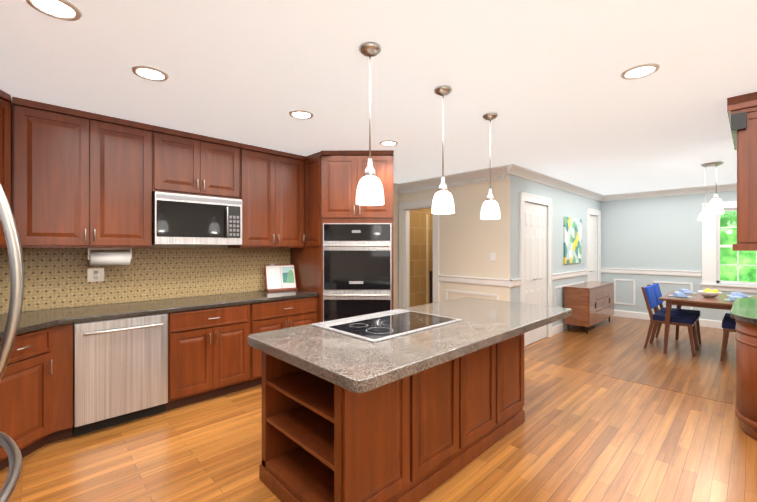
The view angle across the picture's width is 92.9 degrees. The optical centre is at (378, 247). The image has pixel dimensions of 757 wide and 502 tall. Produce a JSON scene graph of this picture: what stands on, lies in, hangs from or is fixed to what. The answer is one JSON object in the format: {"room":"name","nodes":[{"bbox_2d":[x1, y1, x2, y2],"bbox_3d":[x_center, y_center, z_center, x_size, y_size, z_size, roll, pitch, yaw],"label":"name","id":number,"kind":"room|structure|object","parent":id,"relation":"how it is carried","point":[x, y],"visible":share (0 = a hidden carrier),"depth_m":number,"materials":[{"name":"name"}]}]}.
{"room":"kitchen","nodes":[
{"label":"kitchen","id":0,"kind":"room"},
{"bbox_2d":[0,191,398,313],"bbox_3d":[-0.967,0.159,4.991,7.180,2.540,0.307,0,0,-44],"label":"wall","id":1,"kind":"structure","parent":0,"point":[55,278],"depth_m":3.52,"materials":[{"name":"beige tile"}]},
{"bbox_2d":[0,90,11,247],"bbox_3d":[-2.568,-0.554,1.993,0.713,1.110,1.807,0,0,-44],"label":"upper cabinet","id":2,"kind":"object","parent":1,"relation":"attached to","point":[6,141],"visible":0.81,"depth_m":1.85,"materials":[{"name":"brown wood"}]},
{"bbox_2d":[12,97,152,247],"bbox_3d":[-2.477,-0.555,3.062,0.890,1.110,0.393,0,0,-44],"label":"upper cabinet","id":3,"kind":"object","parent":1,"relation":"attached to","point":[81,179],"visible":0.92,"depth_m":2.90,"materials":[{"name":"brown wood"}]},
{"bbox_2d":[87,248,131,265],"bbox_3d":[-2.364,0.080,3.169,0.310,0.155,0.124,0,0,-44],"label":"paper towel","id":4,"kind":"object","parent":3,"relation":"attached to","point":[107,258],"visible":1,"depth_m":3.12,"materials":[{"name":"white paper"}]},
{"bbox_2d":[87,268,103,281],"bbox_3d":[-2.553,0.245,3.250,0.120,0.120,0.007,0,0,-44],"label":"outlet","id":5,"kind":"object","parent":1,"relation":"attached to","point":[95,274],"depth_m":3.25,"materials":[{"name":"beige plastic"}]},
{"bbox_2d":[152,125,240,198],"bbox_3d":[-1.863,-0.812,3.650,0.802,0.595,0.393,0,0,-44],"label":"upper cabinet","id":6,"kind":"object","parent":1,"relation":"attached to","point":[183,162],"visible":0.98,"depth_m":3.50,"materials":[{"name":"brown wood"}]},
{"bbox_2d":[152,191,241,244],"bbox_3d":[-1.840,-0.268,3.626,0.794,0.473,0.460,0,0,-44],"label":"microwave","id":7,"kind":"object","parent":6,"relation":"attached to","point":[182,219],"visible":0.98,"depth_m":3.45,"materials":[{"name":"silver metal"}]},
{"bbox_2d":[228,143,305,247],"bbox_3d":[-1.286,-0.555,4.205,0.791,1.110,0.393,0,0,-44],"label":"upper cabinet","id":8,"kind":"object","parent":1,"relation":"attached to","point":[271,189],"visible":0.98,"depth_m":4.06,"materials":[{"name":"brown wood"}]},
{"bbox_2d":[394,183,398,190],"bbox_3d":[-0.022,-1.054,5.912,0.960,0.115,0.085,0,0,-44],"label":"crown molding","id":9,"kind":"structure","parent":1,"relation":"attached to","point":[396,185],"depth_m":6.22,"materials":[{"name":"white wood"}]},
{"bbox_2d":[0,316,756,501],"bbox_3d":[1.784,1.469,3.896,9.830,0.082,5.700,0,0,-44],"label":"floor","id":10,"kind":"structure","parent":0,"point":[614,409],"depth_m":2.62,"materials":[{"name":"brown wood"}]},
{"bbox_2d":[0,184,23,501],"bbox_3d":[-1.555,0.529,1.006,0.803,1.805,0.950,0,0,-44],"label":"fridge","id":11,"kind":"object","parent":10,"relation":"on","point":[8,444],"visible":1,"depth_m":1.23,"materials":[{"name":"silver metal"}]},
{"bbox_2d":[0,324,72,470],"bbox_3d":[-2.450,0.997,2.107,1.044,0.868,1.806,0,0,-44],"label":"base cabinet","id":12,"kind":"object","parent":10,"relation":"on","point":[36,397],"visible":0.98,"depth_m":1.70,"materials":[{"name":"brown wood"}]},
{"bbox_2d":[0,318,63,338],"bbox_3d":[-2.249,0.539,1.838,0.956,0.040,1.140,0,0,-44],"label":"countertop","id":13,"kind":"structure","parent":12,"relation":"on","point":[30,321],"depth_m":2.47,"materials":[{"name":"stone"}]},
{"bbox_2d":[0,290,318,324],"bbox_3d":[-2.062,0.538,3.265,3.201,0.040,0.660,0,0,-44],"label":"countertop","id":14,"kind":"structure","parent":12,"relation":"on","point":[72,315],"depth_m":3.18,"materials":[{"name":"stone"}]},
{"bbox_2d":[265,265,297,291],"bbox_3d":[-1.179,0.364,4.364,0.360,0.303,0.160,0,0,-32],"label":"cookbook","id":15,"kind":"object","parent":14,"relation":"on","point":[280,278],"visible":0.96,"depth_m":4.36,"materials":[{"name":"white paper"}]},
{"bbox_2d":[72,313,167,436],"bbox_3d":[-2.227,0.996,3.080,0.615,0.868,0.714,0,0,-44],"label":"dishwasher","id":16,"kind":"object","parent":10,"relation":"on","point":[120,370],"visible":0.92,"depth_m":2.84,"materials":[{"name":"silver metal"}]},
{"bbox_2d":[165,304,249,410],"bbox_3d":[-1.750,0.996,3.561,0.731,0.868,0.685,0,0,-44],"label":"base cabinet","id":17,"kind":"object","parent":10,"relation":"on","point":[208,353],"visible":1,"depth_m":3.31,"materials":[{"name":"brown wood"}]},
{"bbox_2d":[247,296,317,387],"bbox_3d":[-1.194,0.996,4.094,0.801,0.868,0.685,0,0,-44],"label":"base cabinet","id":18,"kind":"object","parent":10,"relation":"on","point":[273,315],"visible":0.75,"depth_m":3.77,"materials":[{"name":"brown wood"}]},
{"bbox_2d":[290,248,301,289],"bbox_3d":[-0.632,0.160,4.848,1.075,2.538,0.372,0,0,-44],"label":"tall cabinet","id":19,"kind":"object","parent":10,"relation":"on","point":[295,253],"depth_m":4.50,"materials":[{"name":"brown wood"}]},
{"bbox_2d":[302,152,317,311],"bbox_3d":[-0.398,0.161,4.603,1.075,2.538,0.305,0,0,-44],"label":"tall cabinet","id":20,"kind":"object","parent":10,"relation":"on","point":[309,252],"depth_m":4.26,"materials":[{"name":"brown wood"}]},
{"bbox_2d":[318,150,393,322],"bbox_3d":[-0.081,0.161,4.273,1.075,2.538,0.611,0,0,-44],"label":"tall cabinet","id":21,"kind":"object","parent":10,"relation":"on","point":[342,261],"depth_m":4.10,"materials":[{"name":"brown wood"}]},
{"bbox_2d":[259,333,524,501],"bbox_3d":[0.236,1.000,2.596,1.921,0.861,0.828,0,0,-44],"label":"kitchen island","id":22,"kind":"object","parent":10,"relation":"on","point":[418,437],"visible":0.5,"depth_m":2.08,"materials":[{"name":"brown wood"}]},
{"bbox_2d":[248,297,571,392],"bbox_3d":[0.444,0.558,2.663,2.470,0.055,1.060,0,0,-44],"label":"island countertop","id":23,"kind":"structure","parent":22,"relation":"on","point":[352,364],"depth_m":2.02,"materials":[{"name":"stone"}]},
{"bbox_2d":[311,309,461,342],"bbox_3d":[0.073,0.522,2.536,0.880,0.015,0.630,0,0,-44],"label":"cooktop","id":24,"kind":"object","parent":23,"relation":"in","point":[379,326],"visible":1,"depth_m":2.43,"materials":[{"name":"black glass"}]},
{"bbox_2d":[564,281,613,333],"bbox_3d":[3.859,1.045,6.535,1.540,0.768,0.406,0,0,-44],"label":"sideboard","id":25,"kind":"object","parent":10,"relation":"on","point":[589,303],"visible":1,"depth_m":6.09,"materials":[{"name":"brown wood"}]},
{"bbox_2d":[641,285,697,356],"bbox_3d":[4.099,0.994,5.073,0.430,0.870,0.579,0,0,-44],"label":"chair","id":26,"kind":"object","parent":10,"relation":"on","point":[680,319],"visible":1,"depth_m":5.03,"materials":[{"name":"blue fabric"}]},
{"bbox_2d":[648,283,700,348],"bbox_3d":[4.445,0.994,5.405,0.430,0.870,0.579,0,0,-44],"label":"chair","id":27,"kind":"object","parent":10,"relation":"on","point":[657,290],"visible":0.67,"depth_m":5.39,"materials":[{"name":"blue fabric"}]},
{"bbox_2d":[659,291,756,353],"bbox_3d":[4.546,1.054,4.939,1.200,0.750,0.940,0,0,-44],"label":"dining table","id":28,"kind":"object","parent":10,"relation":"on","point":[700,300],"visible":0.46,"depth_m":4.82,"materials":[{"name":"brown wood"}]},
{"bbox_2d":[666,292,693,298],"bbox_3d":[4.136,0.646,4.933,0.420,0.062,0.300,0,0,-44],"label":"place setting","id":29,"kind":"object","parent":28,"relation":"on","point":[678,295],"visible":1,"depth_m":4.88,"materials":[{"name":"blue"}]},
{"bbox_2d":[675,289,698,294],"bbox_3d":[4.554,0.646,5.335,0.420,0.062,0.300,0,0,-44],"label":"place setting","id":30,"kind":"object","parent":28,"relation":"on","point":[687,292],"visible":0.77,"depth_m":5.27,"materials":[{"name":"blue"}]},
{"bbox_2d":[698,289,722,297],"bbox_3d":[4.546,0.621,4.939,0.260,0.113,0.260,0,0,-44],"label":"fruit bowl","id":31,"kind":"object","parent":28,"relation":"on","point":[709,293],"visible":1,"depth_m":4.89,"materials":[{"name":"white ceramic"}]},
{"bbox_2d":[721,296,743,302],"bbox_3d":[4.523,0.647,4.529,0.420,0.062,0.300,0,0,-44],"label":"place setting","id":32,"kind":"object","parent":28,"relation":"on","point":[731,299],"visible":0.4,"depth_m":4.55,"materials":[{"name":"blue"}]},
{"bbox_2d":[724,292,753,298],"bbox_3d":[4.942,0.646,4.931,0.420,0.062,0.300,0,0,-44],"label":"place setting","id":33,"kind":"object","parent":28,"relation":"on","point":[739,294],"visible":0.77,"depth_m":4.88,"materials":[{"name":"blue"}]},
{"bbox_2d":[724,313,730,352],"bbox_3d":[5.014,0.995,4.813,0.430,0.870,0.579,0,0,-44],"label":"chair","id":34,"kind":"object","parent":10,"relation":"on","point":[727,315],"visible":0.15,"depth_m":4.97,"materials":[{"name":"blue fabric"}]},
{"bbox_2d":[720,318,735,360],"bbox_3d":[4.668,0.995,4.480,0.430,0.870,0.579,0,0,-44],"label":"chair","id":35,"kind":"object","parent":10,"relation":"on","point":[728,325],"visible":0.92,"depth_m":4.52,"materials":[{"name":"blue fabric"}]},
{"bbox_2d":[735,320,756,440],"bbox_3d":[3.421,0.996,2.916,1.526,0.868,0.732,0,0,-44],"label":"base cabinet","id":36,"kind":"object","parent":10,"relation":"on","point":[746,376],"visible":0.94,"depth_m":2.72,"materials":[{"name":"brown wood"}]},
{"bbox_2d":[730,298,756,324],"bbox_3d":[3.410,0.537,2.906,1.555,0.043,0.790,0,0,-44],"label":"countertop","id":37,"kind":"structure","parent":36,"relation":"on","point":[744,310],"depth_m":2.96,"materials":[{"name":"stone"}]},
{"bbox_2d":[0,0,756,194],"bbox_3d":[1.784,-1.150,3.894,9.830,0.080,5.700,0,0,-44],"label":"ceiling","id":38,"kind":"structure","parent":0,"point":[554,90],"depth_m":2.33,"materials":[{"name":"white paint"}]},
{"bbox_2d":[26,0,81,20],"bbox_3d":[-1.490,-1.104,1.651,0.200,0.010,0.200,0,0,-44],"label":"recessed light","id":39,"kind":"object","parent":38,"relation":"in","point":[66,10],"visible":1,"depth_m":1.66,"materials":[{"name":"white"}]},
{"bbox_2d":[132,65,168,80],"bbox_3d":[-1.448,-1.104,2.287,0.200,0.010,0.200,0,0,-44],"label":"recessed light","id":40,"kind":"object","parent":38,"relation":"in","point":[150,73],"visible":1,"depth_m":2.28,"materials":[{"name":"white glass"}]},
{"bbox_2d":[289,110,312,118],"bbox_3d":[-0.642,-1.104,2.992,0.200,0.010,0.200,0,0,-44],"label":"recessed light","id":41,"kind":"object","parent":38,"relation":"in","point":[300,114],"visible":0.98,"depth_m":2.98,"materials":[{"name":"white glass"}]},
{"bbox_2d":[356,42,383,204],"bbox_3d":[-0.047,-0.677,1.997,0.156,0.865,0.156,0,0,-44],"label":"pendant light","id":42,"kind":"object","parent":38,"relation":"hanging from","point":[369,189],"visible":1,"depth_m":1.96,"materials":[{"name":"white glass"}]},
{"bbox_2d":[380,140,397,145],"bbox_3d":[0.110,-1.105,3.811,0.200,0.010,0.200,0,0,-44],"label":"recessed light","id":43,"kind":"object","parent":38,"relation":"in","point":[388,143],"visible":0.98,"depth_m":3.80,"materials":[{"name":"white glass"}]},
{"bbox_2d":[432,85,453,213],"bbox_3d":[0.452,-0.677,2.518,0.156,0.865,0.156,0,0,-44],"label":"pendant light","id":44,"kind":"object","parent":38,"relation":"hanging from","point":[443,202],"visible":1,"depth_m":2.48,"materials":[{"name":"white glass"}]},
{"bbox_2d":[481,113,499,218],"bbox_3d":[0.935,-0.677,3.010,0.156,0.865,0.156,0,0,-44],"label":"pendant light","id":45,"kind":"object","parent":38,"relation":"hanging from","point":[490,209],"visible":1,"depth_m":2.97,"materials":[{"name":"white glass"}]},
{"bbox_2d":[621,63,659,79],"bbox_3d":[1.642,-1.104,2.260,0.200,0.010,0.200,0,0,-44],"label":"recessed light","id":46,"kind":"object","parent":38,"relation":"in","point":[640,71],"visible":0.96,"depth_m":2.25,"materials":[{"name":"white glass"}]},
{"bbox_2d":[698,161,723,219],"bbox_3d":[4.383,-0.740,4.747,0.266,0.740,0.256,0,0,-44],"label":"pendant light","id":47,"kind":"object","parent":38,"relation":"hanging from","point":[716,204],"visible":1,"depth_m":4.71,"materials":[{"name":"white glass"}]},
{"bbox_2d":[727,92,756,250],"bbox_3d":[3.290,-0.544,3.025,1.562,1.128,0.460,0,0,-44],"label":"upper cabinet","id":48,"kind":"object","parent":38,"relation":"attached to","point":[742,112],"visible":1,"depth_m":2.60,"materials":[{"name":"brown wood"}]},
{"bbox_2d":[409,212,427,306],"bbox_3d":[0.371,0.268,7.077,0.600,2.480,1.072,0,0,-44],"label":"wall","id":49,"kind":"structure","parent":0,"point":[426,259],"depth_m":6.86,"materials":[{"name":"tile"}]},
{"bbox_2d":[409,208,432,306],"bbox_3d":[1.011,0.158,6.959,1.580,2.540,0.010,0,0,-44],"label":"wall","id":50,"kind":"structure","parent":0,"point":[417,257],"depth_m":6.70,"materials":[{"name":"beige tile"}]},
{"bbox_2d":[430,271,432,302],"bbox_3d":[1.029,0.878,6.955,0.100,0.860,0.031,0,0,-44],"label":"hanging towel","id":51,"kind":"object","parent":50,"relation":"hanging from","point":[431,286],"visible":0.43,"depth_m":6.93,"materials":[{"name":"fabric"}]},
{"bbox_2d":[399,174,509,301],"bbox_3d":[1.104,0.159,5.634,0.101,2.540,2.049,0,0,-44],"label":"wall","id":52,"kind":"structure","parent":0,"point":[470,240],"depth_m":5.26,"materials":[{"name":"beige paint"}]},
{"bbox_2d":[399,199,438,308],"bbox_3d":[0.696,0.321,6.040,0.128,2.215,0.850,0,0,-44],"label":"door frame","id":53,"kind":"structure","parent":52,"relation":"attached to","point":[404,207],"depth_m":6.23,"materials":[{"name":"white wood"}]},
{"bbox_2d":[398,165,505,194],"bbox_3d":[1.039,-1.023,5.570,0.085,0.175,2.050,0,0,-44],"label":"crown molding","id":54,"kind":"structure","parent":52,"relation":"attached to","point":[497,172],"depth_m":5.42,"materials":[{"name":"white wood"}]},
{"bbox_2d":[445,289,497,300],"bbox_3d":[1.352,0.909,5.297,0.012,0.520,0.880,0,0,-44],"label":"trim","id":55,"kind":"structure","parent":52,"relation":"attached to","point":[446,290],"depth_m":5.31,"materials":[{"name":"white wood"}]},
{"bbox_2d":[438,275,513,287],"bbox_3d":[1.371,0.482,5.260,0.034,0.105,1.209,0,0,-44],"label":"trim","id":56,"kind":"structure","parent":52,"relation":"attached to","point":[511,283],"depth_m":5.19,"materials":[{"name":"white wood"}]},
{"bbox_2d":[490,253,495,260],"bbox_3d":[1.602,0.129,5.037,0.010,0.120,0.080,0,0,-44],"label":"switch plate","id":57,"kind":"object","parent":52,"relation":"attached to","point":[492,256],"visible":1,"depth_m":5.03,"materials":[{"name":"white plastic"}]},
{"bbox_2d":[510,174,599,336],"bbox_3d":[3.273,0.159,6.372,4.250,2.540,0.110,0,0,-44],"label":"wall","id":58,"kind":"structure","parent":0,"point":[568,204],"depth_m":6.01,"materials":[{"name":"grey"}]},
{"bbox_2d":[524,202,546,345],"bbox_3d":[2.380,0.379,5.440,0.882,2.088,0.092,0,0,-44],"label":"closet door","id":59,"kind":"structure","parent":58,"relation":"in","point":[535,253],"depth_m":5.46,"materials":[{"name":"white wood"}]},
{"bbox_2d":[519,192,551,336],"bbox_3d":[2.391,0.321,5.428,1.120,2.215,0.028,0,0,-44],"label":"door frame","id":60,"kind":"structure","parent":58,"relation":"attached to","point":[523,196],"depth_m":5.30,"materials":[{"name":"white wood"}]},
{"bbox_2d":[506,164,603,200],"bbox_3d":[3.274,-1.024,6.238,4.235,0.175,0.085,0,0,-44],"label":"crown molding","id":61,"kind":"structure","parent":58,"relation":"attached to","point":[513,169],"depth_m":5.66,"materials":[{"name":"white wood"}]},
{"bbox_2d":[552,323,575,335],"bbox_3d":[3.447,1.361,6.452,1.820,0.135,0.016,0,0,-44],"label":"baseboard","id":62,"kind":"structure","parent":58,"relation":"attached to","point":[559,328],"depth_m":6.06,"materials":[{"name":"white wood"}]},
{"bbox_2d":[554,281,583,306],"bbox_3d":[3.442,0.909,6.450,1.500,0.520,0.012,0,0,-44],"label":"trim","id":63,"kind":"structure","parent":58,"relation":"attached to","point":[555,288],"depth_m":5.95,"materials":[{"name":"white wood"}]},
{"bbox_2d":[552,270,587,280],"bbox_3d":[3.453,0.481,6.445,1.820,0.105,0.034,0,0,-44],"label":"trim","id":64,"kind":"structure","parent":58,"relation":"attached to","point":[564,275],"depth_m":6.36,"materials":[{"name":"white wood"}]},
{"bbox_2d":[564,216,581,263],"bbox_3d":[3.517,-0.131,6.508,0.850,0.820,0.028,0,0,-44],"label":"painting","id":65,"kind":"object","parent":58,"relation":"attached to","point":[572,240],"visible":1,"depth_m":6.45,"materials":[{"name":"paper"}]},
{"bbox_2d":[590,215,596,280],"bbox_3d":[4.407,0.378,7.386,0.622,2.088,0.092,0,0,-44],"label":"hall door","id":66,"kind":"structure","parent":58,"relation":"in","point":[593,248],"depth_m":7.43,"materials":[{"name":"white wood"}]},
{"bbox_2d":[587,208,600,281],"bbox_3d":[4.418,0.320,7.375,0.860,2.215,0.028,0,0,-44],"label":"door frame","id":67,"kind":"structure","parent":58,"relation":"attached to","point":[590,211],"depth_m":7.33,"materials":[{"name":"white wood"}]},
{"bbox_2d":[600,190,756,320],"bbox_3d":[6.038,0.159,6.490,0.100,2.540,3.550,0,0,-44],"label":"wall","id":68,"kind":"structure","parent":0,"point":[659,233],"depth_m":7.06,"materials":[{"name":"grey"}]},
{"bbox_2d":[614,279,634,304],"bbox_3d":[5.069,0.908,7.418,0.012,0.520,0.370,0,0,-44],"label":"trim","id":69,"kind":"structure","parent":68,"relation":"attached to","point":[615,302],"depth_m":7.41,"materials":[{"name":"white wood"}]},
{"bbox_2d":[601,268,700,276],"bbox_3d":[5.320,0.481,7.140,0.034,0.105,1.620,0,0,-44],"label":"trim","id":70,"kind":"structure","parent":68,"relation":"attached to","point":[603,270],"depth_m":7.07,"materials":[{"name":"white wood"}]},
{"bbox_2d":[613,309,722,328],"bbox_3d":[5.961,1.361,6.486,0.016,0.135,3.450,0,0,-44],"label":"baseboard","id":71,"kind":"structure","parent":68,"relation":"attached to","point":[621,313],"depth_m":7.16,"materials":[{"name":"white wood"}]},
{"bbox_2d":[604,183,736,200],"bbox_3d":[5.968,-1.054,6.429,0.085,0.115,3.360,0,0,-44],"label":"crown molding","id":72,"kind":"structure","parent":68,"relation":"attached to","point":[724,187],"depth_m":6.82,"materials":[{"name":"white wood"}]},
{"bbox_2d":[654,281,692,309],"bbox_3d":[5.606,0.909,6.859,0.012,0.520,0.580,0,0,-44],"label":"trim","id":73,"kind":"structure","parent":68,"relation":"attached to","point":[691,284],"depth_m":6.77,"materials":[{"name":"white wood"}]},
{"bbox_2d":[700,201,756,292],"bbox_3d":[6.548,-0.026,5.843,0.060,1.570,1.970,0,0,-44],"label":"window frame","id":74,"kind":"structure","parent":68,"relation":"attached to","point":[708,254],"depth_m":6.45,"materials":[{"name":"white wood"}]},
{"bbox_2d":[717,208,756,284],"bbox_3d":[6.602,-0.031,5.895,0.070,1.320,1.550,0,0,-44],"label":"window","id":75,"kind":"structure","parent":68,"relation":"in","point":[736,267],"depth_m":6.32,"materials":[{"name":"white"}]}
]}

